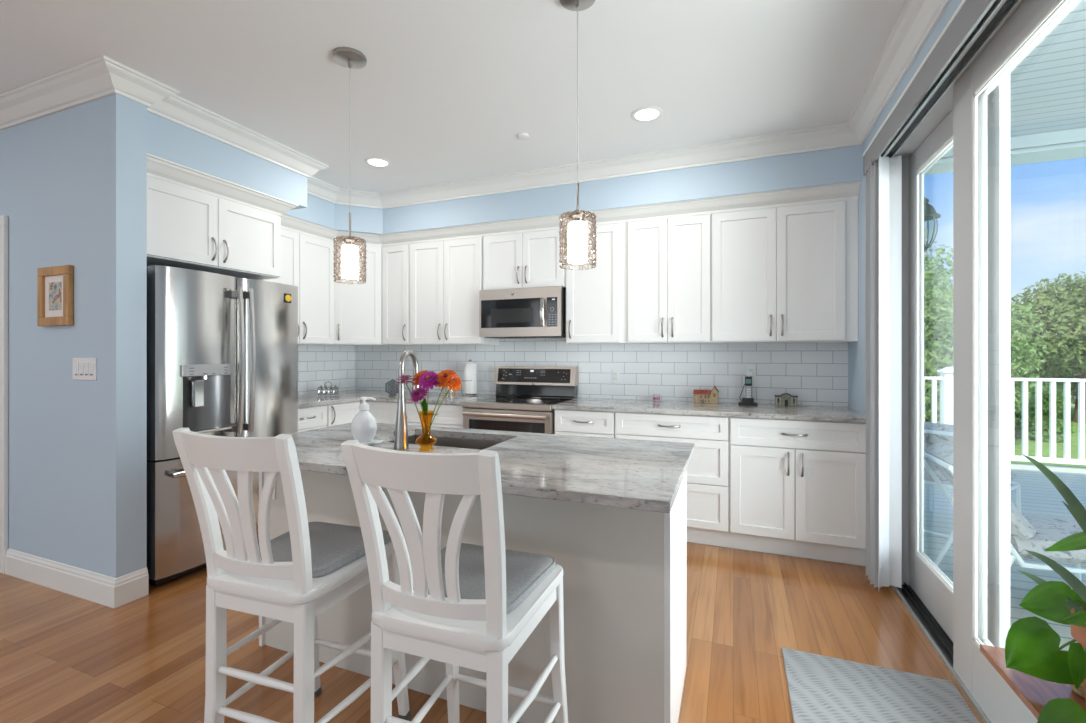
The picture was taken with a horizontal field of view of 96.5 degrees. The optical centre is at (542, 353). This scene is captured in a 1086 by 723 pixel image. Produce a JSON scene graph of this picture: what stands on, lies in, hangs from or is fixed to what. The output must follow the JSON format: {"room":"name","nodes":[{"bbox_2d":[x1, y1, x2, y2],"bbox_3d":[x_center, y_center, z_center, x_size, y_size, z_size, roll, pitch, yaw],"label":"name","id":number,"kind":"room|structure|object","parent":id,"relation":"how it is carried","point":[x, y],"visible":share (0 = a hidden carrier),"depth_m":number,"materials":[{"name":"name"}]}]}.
{"room":"kitchen","nodes":[
{"label":"kitchen","id":0,"kind":"room"},
{"bbox_2d":[0,94,146,577],"bbox_3d":[-3.677,-0.075,3.143,3.256,2.740,0.139,0,0,21],"label":"wall partition","id":1,"kind":"structure","parent":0,"point":[73,181],"depth_m":2.60,"materials":[{"name":"blue paint"}]},
{"bbox_2d":[0,215,7,573],"bbox_3d":[-3.629,0.240,3.034,1.005,2.110,0.027,0,0,21],"label":"door","id":2,"kind":"structure","parent":1,"relation":"in","point":[3,218],"depth_m":2.85,"materials":[{"name":"white paint"}]},
{"bbox_2d":[37,265,73,325],"bbox_3d":[-2.678,-0.315,2.660,0.300,0.324,0.027,0,0,21],"label":"framed picture","id":3,"kind":"object","parent":1,"relation":"attached to","point":[55,284],"visible":1,"depth_m":2.65,"materials":[{"name":"brown wood"}]},
{"bbox_2d":[49,282,61,310],"bbox_3d":[-2.678,-0.315,2.660,0.120,0.154,0.002,0,0,21],"label":"painting","id":4,"kind":"object","parent":3,"relation":"attached to","point":[55,288],"depth_m":2.66,"materials":[{"name":"paper"}]},
{"bbox_2d":[5,549,148,607],"bbox_3d":[-2.642,1.223,2.728,1.057,0.144,0.155,0,0,21],"label":"baseboard","id":5,"kind":"structure","parent":1,"relation":"attached to","point":[102,589],"depth_m":2.59,"materials":[{"name":"white paint"}]},
{"bbox_2d":[73,358,96,379],"bbox_3d":[-2.422,0.082,2.569,0.208,0.114,0.011,0,0,21],"label":"light switch","id":6,"kind":"object","parent":1,"relation":"attached to","point":[83,368],"visible":1,"depth_m":2.56,"materials":[{"name":"white plastic"}]},
{"bbox_2d":[0,0,906,192],"bbox_3d":[-3.056,-1.545,-0.416,7.315,0.200,11.390,0,0,21],"label":"ceiling","id":7,"kind":"structure","parent":0,"point":[445,91],"depth_m":2.44,"materials":[{"name":"white paint"}]},
{"bbox_2d":[333,47,366,283],"bbox_3d":[-0.938,-0.896,2.356,0.154,1.097,0.154,0,0,21],"label":"pendant light","id":8,"kind":"object","parent":7,"relation":"hanging from","point":[348,57],"visible":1,"depth_m":2.33,"materials":[{"name":"white glass"}]},
{"bbox_2d":[364,157,390,166],"bbox_3d":[-1.245,-1.441,3.654,0.194,0.006,0.194,0,0,21],"label":"recessed light","id":9,"kind":"object","parent":7,"relation":"in","point":[373,161],"visible":1,"depth_m":3.64,"materials":[{"name":"white paint"}]},
{"bbox_2d":[517,133,528,138],"bbox_3d":[-0.133,-1.436,3.203,0.076,0.016,0.076,0,0,21],"label":"sprinkler cover","id":10,"kind":"object","parent":7,"relation":"attached to","point":[520,135],"visible":1,"depth_m":3.19,"materials":[{"name":"white paint"}]},
{"bbox_2d":[559,0,596,269],"bbox_3d":[0.139,-0.896,1.946,0.154,1.097,0.154,0,0,21],"label":"pendant light","id":11,"kind":"object","parent":7,"relation":"hanging from","point":[577,229],"visible":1,"depth_m":1.93,"materials":[{"name":"white glass"}]},
{"bbox_2d":[631,106,663,121],"bbox_3d":[0.627,-1.441,2.922,0.194,0.006,0.194,0,0,21],"label":"recessed light","id":12,"kind":"object","parent":7,"relation":"in","point":[646,113],"visible":1,"depth_m":2.91,"materials":[{"name":"white paint"}]},
{"bbox_2d":[0,542,982,722],"bbox_3d":[-2.521,1.355,0.932,7.025,0.120,8.490,0,0,21],"label":"floor","id":13,"kind":"structure","parent":0,"point":[65,658],"depth_m":2.13,"materials":[{"name":"brown wood"}]},
{"bbox_2d":[147,265,297,585],"bbox_3d":[-2.237,0.402,3.179,0.870,1.763,0.926,0,0,21],"label":"refrigerator","id":14,"kind":"object","parent":13,"relation":"on","point":[222,350],"visible":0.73,"depth_m":2.83,"materials":[{"name":"grey metal"}]},
{"bbox_2d":[284,293,290,302],"bbox_3d":[-1.774,-0.385,3.364,0.015,0.064,0.060,0,0,21],"label":"magnet","id":15,"kind":"object","parent":14,"relation":"attached to","point":[287,297],"visible":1,"depth_m":3.36,"materials":[{"name":"yellow plastic"}]},
{"bbox_2d":[172,428,410,722],"bbox_3d":[-0.761,0.751,1.526,0.428,1.088,0.572,0,0,18],"label":"bar stool","id":16,"kind":"object","parent":13,"relation":"on","point":[294,576],"visible":0.91,"depth_m":1.35,"materials":[{"name":"white paint"}]},
{"bbox_2d":[259,522,390,577],"bbox_3d":[-0.740,0.631,1.591,0.367,0.034,0.335,0,0,18],"label":"cushion","id":17,"kind":"object","parent":16,"relation":"on","point":[337,550],"depth_m":1.53,"materials":[{"name":"grey fabric"}]},
{"bbox_2d":[298,405,326,431],"bbox_3d":[-2.107,0.854,3.869,0.685,0.883,0.400,0,0,21],"label":"base cabinet","id":18,"kind":"object","parent":13,"relation":"on","point":[314,417],"visible":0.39,"depth_m":3.80,"materials":[{"name":"white paint"}]},
{"bbox_2d":[326,400,396,426],"bbox_3d":[-1.676,0.854,4.457,1.056,0.883,1.006,0,0,21],"label":"base cabinet","id":19,"kind":"object","parent":13,"relation":"on","point":[382,411],"visible":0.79,"depth_m":4.17,"materials":[{"name":"white paint"}]},
{"bbox_2d":[298,390,494,407],"bbox_3d":[-1.448,0.396,4.147,1.694,0.030,1.401,0,0,21],"label":"countertop","id":20,"kind":"structure","parent":19,"relation":"on","point":[308,400],"depth_m":4.21,"materials":[{"name":"grey stone"}]},
{"bbox_2d":[317,381,338,395],"bbox_3d":[-1.936,0.314,4.371,0.178,0.125,0.078,0,0,-22],"label":"wire rack","id":21,"kind":"object","parent":20,"relation":"on","point":[325,386],"visible":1,"depth_m":4.35,"materials":[{"name":"silver metal"}]},
{"bbox_2d":[385,379,397,395],"bbox_3d":[-1.351,0.304,4.356,0.128,0.150,0.060,0,0,-13],"label":"ornament","id":22,"kind":"object","parent":20,"relation":"on","point":[391,387],"visible":0.94,"depth_m":4.35,"materials":[{"name":"stone"}]},
{"bbox_2d":[442,387,456,398],"bbox_3d":[-0.788,0.320,4.092,0.130,0.119,0.127,0,0,21],"label":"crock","id":23,"kind":"object","parent":20,"relation":"on","point":[443,390],"visible":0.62,"depth_m":4.07,"materials":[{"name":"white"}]},
{"bbox_2d":[461,359,478,395],"bbox_3d":[-0.669,0.216,4.453,0.159,0.328,0.156,0,0,21],"label":"paper towel holder","id":24,"kind":"object","parent":20,"relation":"on","point":[470,370],"visible":0.99,"depth_m":4.40,"materials":[{"name":"white paper"}]},
{"bbox_2d":[405,402,466,427],"bbox_3d":[-0.825,0.854,4.301,0.638,0.883,0.674,0,0,21],"label":"base cabinet","id":25,"kind":"object","parent":13,"relation":"on","point":[448,415],"visible":0.11,"depth_m":3.99,"materials":[{"name":"white paint"}]},
{"bbox_2d":[341,440,567,722],"bbox_3d":[-0.206,0.751,1.323,0.428,1.088,0.572,0,0,20],"label":"bar stool","id":26,"kind":"object","parent":13,"relation":"on","point":[471,606],"visible":1,"depth_m":1.15,"materials":[{"name":"white paint"}]},
{"bbox_2d":[413,543,554,613],"bbox_3d":[-0.183,0.631,1.387,0.367,0.034,0.335,0,0,20],"label":"cushion","id":27,"kind":"object","parent":26,"relation":"on","point":[528,575],"depth_m":1.35,"materials":[{"name":"grey fabric"}]},
{"bbox_2d":[259,470,686,722],"bbox_3d":[-0.329,0.854,2.087,1.777,0.883,0.568,0,0,21],"label":"kitchen island","id":28,"kind":"object","parent":13,"relation":"on","point":[625,569],"visible":0.26,"depth_m":1.63,"materials":[{"name":"white paint"}]},
{"bbox_2d":[264,472,275,498],"bbox_3d":[-1.206,0.583,2.139,0.070,0.115,0.006,0,0,21],"label":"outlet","id":29,"kind":"object","parent":28,"relation":"attached to","point":[265,473],"depth_m":2.13,"materials":[{"name":"white plastic"}]},
{"bbox_2d":[273,422,694,512],"bbox_3d":[-0.360,0.396,1.985,1.818,0.030,0.878,0,0,21],"label":"island countertop","id":30,"kind":"structure","parent":28,"relation":"on","point":[647,475],"depth_m":1.71,"materials":[{"name":"grey stone"}]},
{"bbox_2d":[359,439,383,445],"bbox_3d":[-0.753,0.375,2.042,0.115,0.012,0.110,0,0,21],"label":"soap tray","id":31,"kind":"object","parent":30,"relation":"on","point":[375,441],"visible":0.37,"depth_m":2.02,"materials":[{"name":"white ceramic"}]},
{"bbox_2d":[351,397,376,441],"bbox_3d":[-0.757,0.276,2.051,0.106,0.185,0.106,0,0,21],"label":"soap dispenser","id":32,"kind":"object","parent":31,"relation":"on","point":[364,424],"visible":0.98,"depth_m":2.02,"materials":[{"name":"white ceramic"}]},
{"bbox_2d":[393,350,419,448],"bbox_3d":[-0.578,0.181,2.024,0.081,0.398,0.184,0,0,5],"label":"kitchen faucet","id":33,"kind":"object","parent":30,"relation":"on","point":[400,433],"visible":0.78,"depth_m":1.95,"materials":[{"name":"grey metal"}]},
{"bbox_2d":[415,414,436,450],"bbox_3d":[-0.460,0.304,1.913,0.086,0.152,0.086,0,0,21],"label":"bud vase","id":34,"kind":"object","parent":30,"relation":"on","point":[419,414],"visible":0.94,"depth_m":1.90,"materials":[{"name":"orange glass"}]},
{"bbox_2d":[396,375,425,440],"bbox_3d":[-0.527,0.215,1.924,0.133,0.261,0.084,0,0,21],"label":"zinnia","id":35,"kind":"object","parent":34,"relation":"in","point":[405,377],"visible":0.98,"depth_m":1.92,"materials":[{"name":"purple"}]},
{"bbox_2d":[401,398,426,415],"bbox_3d":[-0.514,0.207,1.916,0.132,0.075,0.031,0,0,21],"label":"zinnia leaves","id":36,"kind":"object","parent":34,"relation":"in","point":[424,403],"visible":0.97,"depth_m":1.90,"materials":[{"name":"green plant"}]},
{"bbox_2d":[410,387,427,436],"bbox_3d":[-0.482,0.237,1.886,0.072,0.216,0.069,0,0,21],"label":"zinnia","id":37,"kind":"object","parent":34,"relation":"in","point":[417,394],"visible":0.97,"depth_m":1.87,"materials":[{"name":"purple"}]},
{"bbox_2d":[412,370,426,426],"bbox_3d":[-0.483,0.206,1.957,0.095,0.279,0.088,0,0,21],"label":"zinnia","id":38,"kind":"object","parent":34,"relation":"in","point":[417,375],"visible":0.47,"depth_m":1.94,"materials":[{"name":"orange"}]},
{"bbox_2d":[418,371,439,440],"bbox_3d":[-0.442,0.206,1.880,0.091,0.278,0.079,0,0,21],"label":"zinnia","id":39,"kind":"object","parent":34,"relation":"in","point":[428,379],"visible":0.98,"depth_m":1.86,"materials":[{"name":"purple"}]},
{"bbox_2d":[427,369,457,437],"bbox_3d":[-0.392,0.204,1.890,0.130,0.284,0.082,0,0,-10],"label":"zinnia","id":40,"kind":"object","parent":34,"relation":"in","point":[442,376],"visible":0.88,"depth_m":1.88,"materials":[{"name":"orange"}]},
{"bbox_2d":[426,374,461,439],"bbox_3d":[-0.390,0.212,1.886,0.158,0.267,0.071,0,0,21],"label":"zinnia","id":41,"kind":"object","parent":34,"relation":"in","point":[453,382],"visible":1,"depth_m":1.86,"materials":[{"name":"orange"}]},
{"bbox_2d":[389,435,503,449],"bbox_3d":[-0.444,0.516,2.186,0.615,0.208,0.385,0,0,21],"label":"sink","id":42,"kind":"object","parent":30,"relation":"in","point":[441,441],"visible":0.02,"depth_m":2.38,"materials":[{"name":"silver metal"}]},
{"bbox_2d":[462,366,578,433],"bbox_3d":[-0.180,0.689,4.012,0.770,1.152,0.725,0,0,21],"label":"electric range","id":43,"kind":"object","parent":13,"relation":"on","point":[525,396],"visible":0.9,"depth_m":3.96,"materials":[{"name":"silver metal"}]},
{"bbox_2d":[469,396,571,404],"bbox_3d":[-0.180,0.393,4.014,0.758,0.019,0.540,0,0,21],"label":"cooktop","id":44,"kind":"object","parent":43,"relation":"in","point":[541,400],"depth_m":4.04,"materials":[{"name":"black glass"}]},
{"bbox_2d":[555,409,614,437],"bbox_3d":[0.404,0.854,3.818,0.460,0.883,0.674,0,0,21],"label":"base cabinet","id":45,"kind":"object","parent":13,"relation":"on","point":[567,422],"visible":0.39,"depth_m":3.53,"materials":[{"name":"white paint"}]},
{"bbox_2d":[552,398,865,422],"bbox_3d":[1.126,0.396,3.536,2.016,0.030,0.656,0,0,21],"label":"countertop","id":46,"kind":"structure","parent":45,"relation":"on","point":[770,411],"depth_m":3.36,"materials":[{"name":"grey stone"}]},
{"bbox_2d":[653,394,659,401],"bbox_3d":[0.905,0.353,3.867,0.055,0.054,0.055,0,0,21],"label":"candle","id":47,"kind":"object","parent":46,"relation":"on","point":[656,397],"visible":1,"depth_m":3.84,"materials":[{"name":"pink wax"}]},
{"bbox_2d":[693,386,718,403],"bbox_3d":[1.252,0.313,3.720,0.186,0.136,0.076,0,0,21],"label":"house ornament","id":48,"kind":"object","parent":46,"relation":"on","point":[700,396],"visible":1,"depth_m":3.70,"materials":[{"name":"beige ceramic"}]},
{"bbox_2d":[738,373,757,405],"bbox_3d":[1.535,0.263,3.633,0.130,0.236,0.156,0,0,21],"label":"cordless phone","id":49,"kind":"object","parent":46,"relation":"on","point":[747,400],"visible":1,"depth_m":3.60,"materials":[{"name":"black plastic"}]},
{"bbox_2d":[774,393,797,406],"bbox_3d":[1.768,0.332,3.525,0.150,0.096,0.059,0,0,21],"label":"house ornament","id":50,"kind":"object","parent":46,"relation":"on","point":[785,399],"visible":1,"depth_m":3.50,"materials":[{"name":"beige ceramic"}]},
{"bbox_2d":[615,412,728,546],"bbox_3d":[0.974,0.854,3.594,0.765,0.883,0.674,0,0,21],"label":"base cabinet","id":51,"kind":"object","parent":13,"relation":"on","point":[708,468],"visible":0.32,"depth_m":3.25,"materials":[{"name":"white paint"}]},
{"bbox_2d":[729,417,865,565],"bbox_3d":[1.697,0.854,3.310,0.788,0.883,0.674,0,0,21],"label":"base cabinet","id":52,"kind":"object","parent":13,"relation":"on","point":[797,488],"visible":0.94,"depth_m":3.03,"materials":[{"name":"white paint"}]},
{"bbox_2d":[782,647,979,722],"bbox_3d":[1.060,1.290,1.335,0.603,0.008,1.460,0,0,21],"label":"door mat","id":53,"kind":"object","parent":13,"relation":"on","point":[822,689],"visible":1,"depth_m":1.83,"materials":[{"name":"grey fabric"}]},
{"bbox_2d":[980,644,1085,719],"bbox_3d":[1.064,1.023,0.844,0.163,0.526,0.850,0,0,21],"label":"table","id":54,"kind":"object","parent":13,"relation":"on","point":[1034,692],"visible":0.44,"depth_m":1.11,"materials":[{"name":"brown wood"}]},
{"bbox_2d":[1005,532,1085,722],"bbox_3d":[1.157,0.593,1.023,0.247,0.383,0.340,0,0,32],"label":"pothos","id":55,"kind":"object","parent":54,"relation":"on","point":[1032,648],"visible":0.92,"depth_m":1.08,"materials":[{"name":"plant"}]},
{"bbox_2d":[1018,454,1085,611],"bbox_3d":[1.104,0.510,0.950,0.160,0.497,0.736,0,0,21],"label":"leaf plant","id":56,"kind":"object","parent":54,"relation":"on","point":[1074,506],"visible":0.94,"depth_m":1.08,"materials":[{"name":"plant"}]},
{"bbox_2d":[1070,683,1084,697],"bbox_3d":[1.212,0.744,1.076,0.060,0.030,0.060,0,0,21],"label":"bowl","id":57,"kind":"object","parent":54,"relation":"on","point":[1080,691],"visible":0.34,"depth_m":1.07,"materials":[{"name":"beige ceramic"}]},
{"bbox_2d":[1071,606,1085,703],"bbox_3d":[1.184,0.657,0.998,0.131,0.204,0.131,0,0,21],"label":"pot","id":58,"kind":"object","parent":54,"relation":"on","point":[1078,629],"depth_m":1.01,"materials":[{"name":"ceramic"}]},
{"bbox_2d":[147,111,861,234],"bbox_3d":[-0.335,-1.275,3.188,4.485,0.340,2.390,0,0,21],"label":"wall","id":59,"kind":"structure","parent":0,"point":[842,164],"depth_m":3.50,"materials":[{"name":"blue paint"}]},
{"bbox_2d":[0,0,950,208],"bbox_3d":[-2.654,-1.389,0.677,6.965,0.112,7.920,0,0,21],"label":"trim","id":60,"kind":"structure","parent":59,"relation":"attached to","point":[100,77],"depth_m":3.05,"materials":[{"name":"white paint"}]},
{"bbox_2d":[279,181,861,246],"bbox_3d":[-0.043,-1.061,3.507,4.174,0.088,0.966,0,0,21],"label":"trim","id":61,"kind":"structure","parent":59,"relation":"attached to","point":[849,190],"depth_m":3.74,"materials":[{"name":"white paint"}]},
{"bbox_2d":[848,0,961,414],"bbox_3d":[0.757,-0.075,-0.437,0.200,2.740,8.340,0,0,21],"label":"wall","id":62,"kind":"structure","parent":0,"point":[856,350],"depth_m":3.06,"materials":[{"name":"blue paint"}]},
{"bbox_2d":[924,197,940,251],"bbox_3d":[2.523,-0.890,3.328,0.331,0.391,0.164,0,0,21],"label":"lantern","id":63,"kind":"object","parent":62,"relation":"attached to","point":[930,213],"visible":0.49,"depth_m":3.27,"materials":[{"name":"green metal"}]},
{"bbox_2d":[863,0,1020,590],"bbox_3d":[1.356,0.051,1.343,0.151,2.417,3.092,0,0,21],"label":"vertical blind","id":64,"kind":"object","parent":62,"relation":"attached to","point":[883,174],"visible":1,"depth_m":2.62,"materials":[{"name":"grey plastic"}]},
{"bbox_2d":[885,0,1080,722],"bbox_3d":[1.650,0.085,1.841,0.205,2.460,1.975,0,0,21],"label":"door","id":65,"kind":"structure","parent":62,"relation":"in","point":[972,117],"depth_m":1.82,"materials":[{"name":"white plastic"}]},
{"bbox_2d":[924,128,1085,174],"bbox_3d":[2.399,-1.423,-0.137,2.635,0.125,7.500,0,0,21],"label":"trim","id":66,"kind":"structure","parent":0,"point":[1068,144],"depth_m":3.29,"materials":[{"name":"white paint"}]},
{"bbox_2d":[1010,0,1085,137],"bbox_3d":[2.399,-1.545,-0.137,2.635,0.120,7.500,0,0,21],"label":"ceiling","id":67,"kind":"structure","parent":0,"point":[1048,86],"depth_m":2.67,"materials":[{"name":"white wood"}]},
{"bbox_3d":[0.153,-0.075,4.361,4.835,2.740,0.150,0,0,21],"label":"wall","id":68,"kind":"structure","parent":0,"visible":0},
{"bbox_2d":[333,243,399,345],"bbox_3d":[-1.810,-0.558,4.716,0.620,0.954,0.622,0,0,21],"label":"upper cabinet","id":69,"kind":"object","parent":68,"relation":"attached to","point":[357,305],"visible":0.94,"depth_m":4.52,"materials":[{"name":"white paint"}]},
{"bbox_2d":[382,244,411,345],"bbox_3d":[-1.331,-0.558,4.666,0.320,0.954,0.366,0,0,21],"label":"upper cabinet","id":70,"kind":"object","parent":68,"relation":"attached to","point":[396,258],"visible":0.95,"depth_m":4.53,"materials":[{"name":"white paint"}]},
{"bbox_2d":[410,237,498,344],"bbox_3d":[-0.827,-0.558,4.468,0.763,0.954,0.366,0,0,21],"label":"upper cabinet","id":71,"kind":"object","parent":68,"relation":"attached to","point":[446,276],"visible":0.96,"depth_m":4.32,"materials":[{"name":"white paint"}]},
{"bbox_2d":[483,228,565,289],"bbox_3d":[-0.121,-0.787,4.191,0.754,0.495,0.366,0,0,21],"label":"upper cabinet","id":72,"kind":"object","parent":68,"relation":"attached to","point":[526,259],"visible":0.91,"depth_m":4.04,"materials":[{"name":"white paint"}]},
{"bbox_2d":[479,286,565,338],"bbox_3d":[-0.138,-0.335,4.149,0.734,0.404,0.438,0,0,21],"label":"microwave","id":73,"kind":"object","parent":72,"relation":"attached to","point":[537,312],"visible":0.98,"depth_m":3.98,"materials":[{"name":"silver metal"}]},
{"bbox_2d":[499,338,565,344],"bbox_3d":[-0.055,-0.143,4.358,0.750,0.124,0.008,0,0,21],"label":"trim","id":74,"kind":"structure","parent":68,"relation":"attached to","point":[520,341],"depth_m":4.37,"materials":[{"name":"white tile"}]},
{"bbox_2d":[566,222,628,343],"bbox_3d":[0.458,-0.558,3.963,0.490,0.954,0.366,0,0,21],"label":"upper cabinet","id":75,"kind":"object","parent":68,"relation":"attached to","point":[595,297],"visible":0.88,"depth_m":3.82,"materials":[{"name":"white paint"}]},
{"bbox_2d":[355,342,847,406],"bbox_3d":[0.101,0.150,4.297,4.485,0.462,0.008,0,0,21],"label":"backsplash","id":76,"kind":"structure","parent":68,"relation":"attached to","point":[816,373],"depth_m":3.97,"materials":[{"name":"white tile"}]},
{"bbox_2d":[611,369,619,382],"bbox_3d":[0.612,0.190,4.086,0.072,0.116,0.010,0,0,21],"label":"wall outlet","id":77,"kind":"object","parent":68,"relation":"attached to","point":[615,373],"visible":1,"depth_m":4.08,"materials":[{"name":"white plastic"}]},
{"bbox_2d":[613,372,617,379],"bbox_3d":[0.611,0.190,4.085,0.036,0.068,0.004,0,0,21],"label":"socket","id":78,"kind":"object","parent":77,"relation":"attached to","point":[615,374],"depth_m":4.08,"materials":[{"name":"white plastic"}]},
{"bbox_2d":[626,214,711,343],"bbox_3d":[0.979,-0.558,3.758,0.630,0.954,0.366,0,0,21],"label":"upper cabinet","id":79,"kind":"object","parent":68,"relation":"attached to","point":[669,260],"visible":0.97,"depth_m":3.62,"materials":[{"name":"white paint"}]},
{"bbox_2d":[746,365,755,380],"bbox_3d":[1.589,0.147,3.702,0.072,0.116,0.010,0,0,21],"label":"wall outlet","id":80,"kind":"object","parent":68,"relation":"attached to","point":[749,368],"visible":0.81,"depth_m":3.70,"materials":[{"name":"white plastic"}]},
{"bbox_2d":[748,368,753,376],"bbox_3d":[1.588,0.147,3.700,0.036,0.068,0.004,0,0,21],"label":"socket","id":81,"kind":"object","parent":80,"relation":"attached to","point":[750,370],"depth_m":3.70,"materials":[{"name":"white plastic"}]},
{"bbox_2d":[712,199,857,342],"bbox_3d":[1.697,-0.558,3.476,0.912,0.954,0.366,0,0,21],"label":"upper cabinet","id":82,"kind":"object","parent":68,"relation":"attached to","point":[787,274],"visible":1,"depth_m":3.33,"materials":[{"name":"white paint"}]},
{"bbox_3d":[-2.492,-0.075,4.036,0.150,2.740,2.390,0,0,21],"label":"wall","id":83,"kind":"structure","parent":0,"visible":0},
{"bbox_2d":[147,153,298,279],"bbox_3d":[-2.329,-0.825,3.240,0.725,0.550,1.023,0,0,21],"label":"upper cabinet","id":84,"kind":"object","parent":83,"relation":"attached to","point":[198,220],"visible":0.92,"depth_m":3.04,"materials":[{"name":"white paint"}]},
{"bbox_2d":[262,228,333,344],"bbox_3d":[-2.172,-0.558,4.141,0.366,0.954,0.740,0,0,21],"label":"upper cabinet","id":85,"kind":"object","parent":83,"relation":"attached to","point":[307,261],"visible":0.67,"depth_m":4.18,"materials":[{"name":"white paint"}]},
{"bbox_2d":[298,345,354,394],"bbox_3d":[-2.242,0.150,4.455,0.008,0.462,1.412,0,0,21],"label":"backsplash","id":86,"kind":"structure","parent":83,"relation":"attached to","point":[318,365],"depth_m":4.74,"materials":[{"name":"white tile"}]},
{"label":"outside","id":87,"kind":"structure","parent":0,"visible":0},
{"bbox_2d":[1010,406,1085,466],"bbox_3d":[23.598,1.980,32.711,100.000,0.130,61.850,0,0,21],"label":"lawn","id":88,"kind":"structure","parent":87,"point":[1074,441],"depth_m":9.78,"materials":[{"name":"green plant"}]},
{"bbox_2d":[924,241,1048,422],"bbox_3d":[8.232,-0.217,10.217,2.949,4.470,3.298,0,0,-40],"label":"tree","id":89,"kind":"object","parent":88,"relation":"on","point":[938,303],"visible":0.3,"depth_m":9.54,"materials":[{"name":"green plant"}]},
{"bbox_2d":[1014,381,1074,442],"bbox_3d":[11.077,1.385,10.819,1.325,1.576,1.094,0,0,21],"label":"bush","id":90,"kind":"object","parent":88,"relation":"on","point":[1045,395],"visible":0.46,"depth_m":10.69,"materials":[{"name":"green plant"}]},
{"bbox_2d":[1010,271,1085,422],"bbox_3d":[14.992,-0.197,13.779,5.238,4.238,4.248,0,0,9],"label":"tree","id":91,"kind":"object","parent":88,"relation":"on","point":[1065,311],"visible":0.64,"depth_m":13.13,"materials":[{"name":"green plant"}]},
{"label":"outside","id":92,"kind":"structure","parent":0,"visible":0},
{"bbox_2d":[924,462,1085,650],"bbox_3d":[5.579,1.475,0.575,8.035,0.100,11.150,0,0,21],"label":"floor","id":93,"kind":"structure","parent":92,"point":[1039,496],"depth_m":4.29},
{"bbox_2d":[924,422,1020,537],"bbox_3d":[3.348,0.989,3.937,0.818,0.884,0.608,0,0,-33],"label":"patio chair","id":94,"kind":"object","parent":93,"relation":"on","point":[934,433],"visible":0.21,"depth_m":3.86,"materials":[{"name":"grey fabric"}]},
{"bbox_2d":[924,422,952,470],"bbox_3d":[3.188,0.756,3.833,0.332,0.417,0.520,0,0,-33],"label":"cushion","id":95,"kind":"object","parent":94,"relation":"on","point":[929,439],"depth_m":3.80,"materials":[{"name":"grey fabric"}]},
{"bbox_2d":[924,468,1015,484],"bbox_3d":[3.470,0.997,4.016,0.521,0.107,0.540,0,0,-33],"label":"seat cushion","id":96,"kind":"object","parent":94,"relation":"on","point":[928,479],"depth_m":3.94,"materials":[{"name":"grey fabric"}]},
{"bbox_2d":[924,367,1085,464],"bbox_3d":[7.667,0.800,5.567,7.800,1.250,0.220,0,0,21],"label":"porch railing","id":97,"kind":"object","parent":93,"relation":"on","point":[946,374],"visible":0.29,"depth_m":6.12,"materials":[{"name":"white paint"}]},
{"bbox_2d":[924,443,1085,581],"bbox_3d":[2.625,0.989,2.675,0.818,0.884,0.608,0,0,21],"label":"patio chair","id":98,"kind":"object","parent":93,"relation":"on","point":[1035,533],"visible":0.37,"depth_m":2.51,"materials":[{"name":"white paint"}]},
{"bbox_2d":[925,443,1035,539],"bbox_3d":[2.448,0.756,2.745,0.332,0.417,0.520,0,0,21],"label":"cushion","id":99,"kind":"object","parent":98,"relation":"on","point":[1020,528],"depth_m":2.70,"materials":[{"name":"grey fabric"}]},
{"bbox_2d":[1010,514,1085,564],"bbox_3d":[2.760,0.997,2.622,0.521,0.107,0.540,0,0,21],"label":"seat cushion","id":100,"kind":"object","parent":98,"relation":"on","point":[1049,530],"depth_m":2.48,"materials":[{"name":"grey fabric"}]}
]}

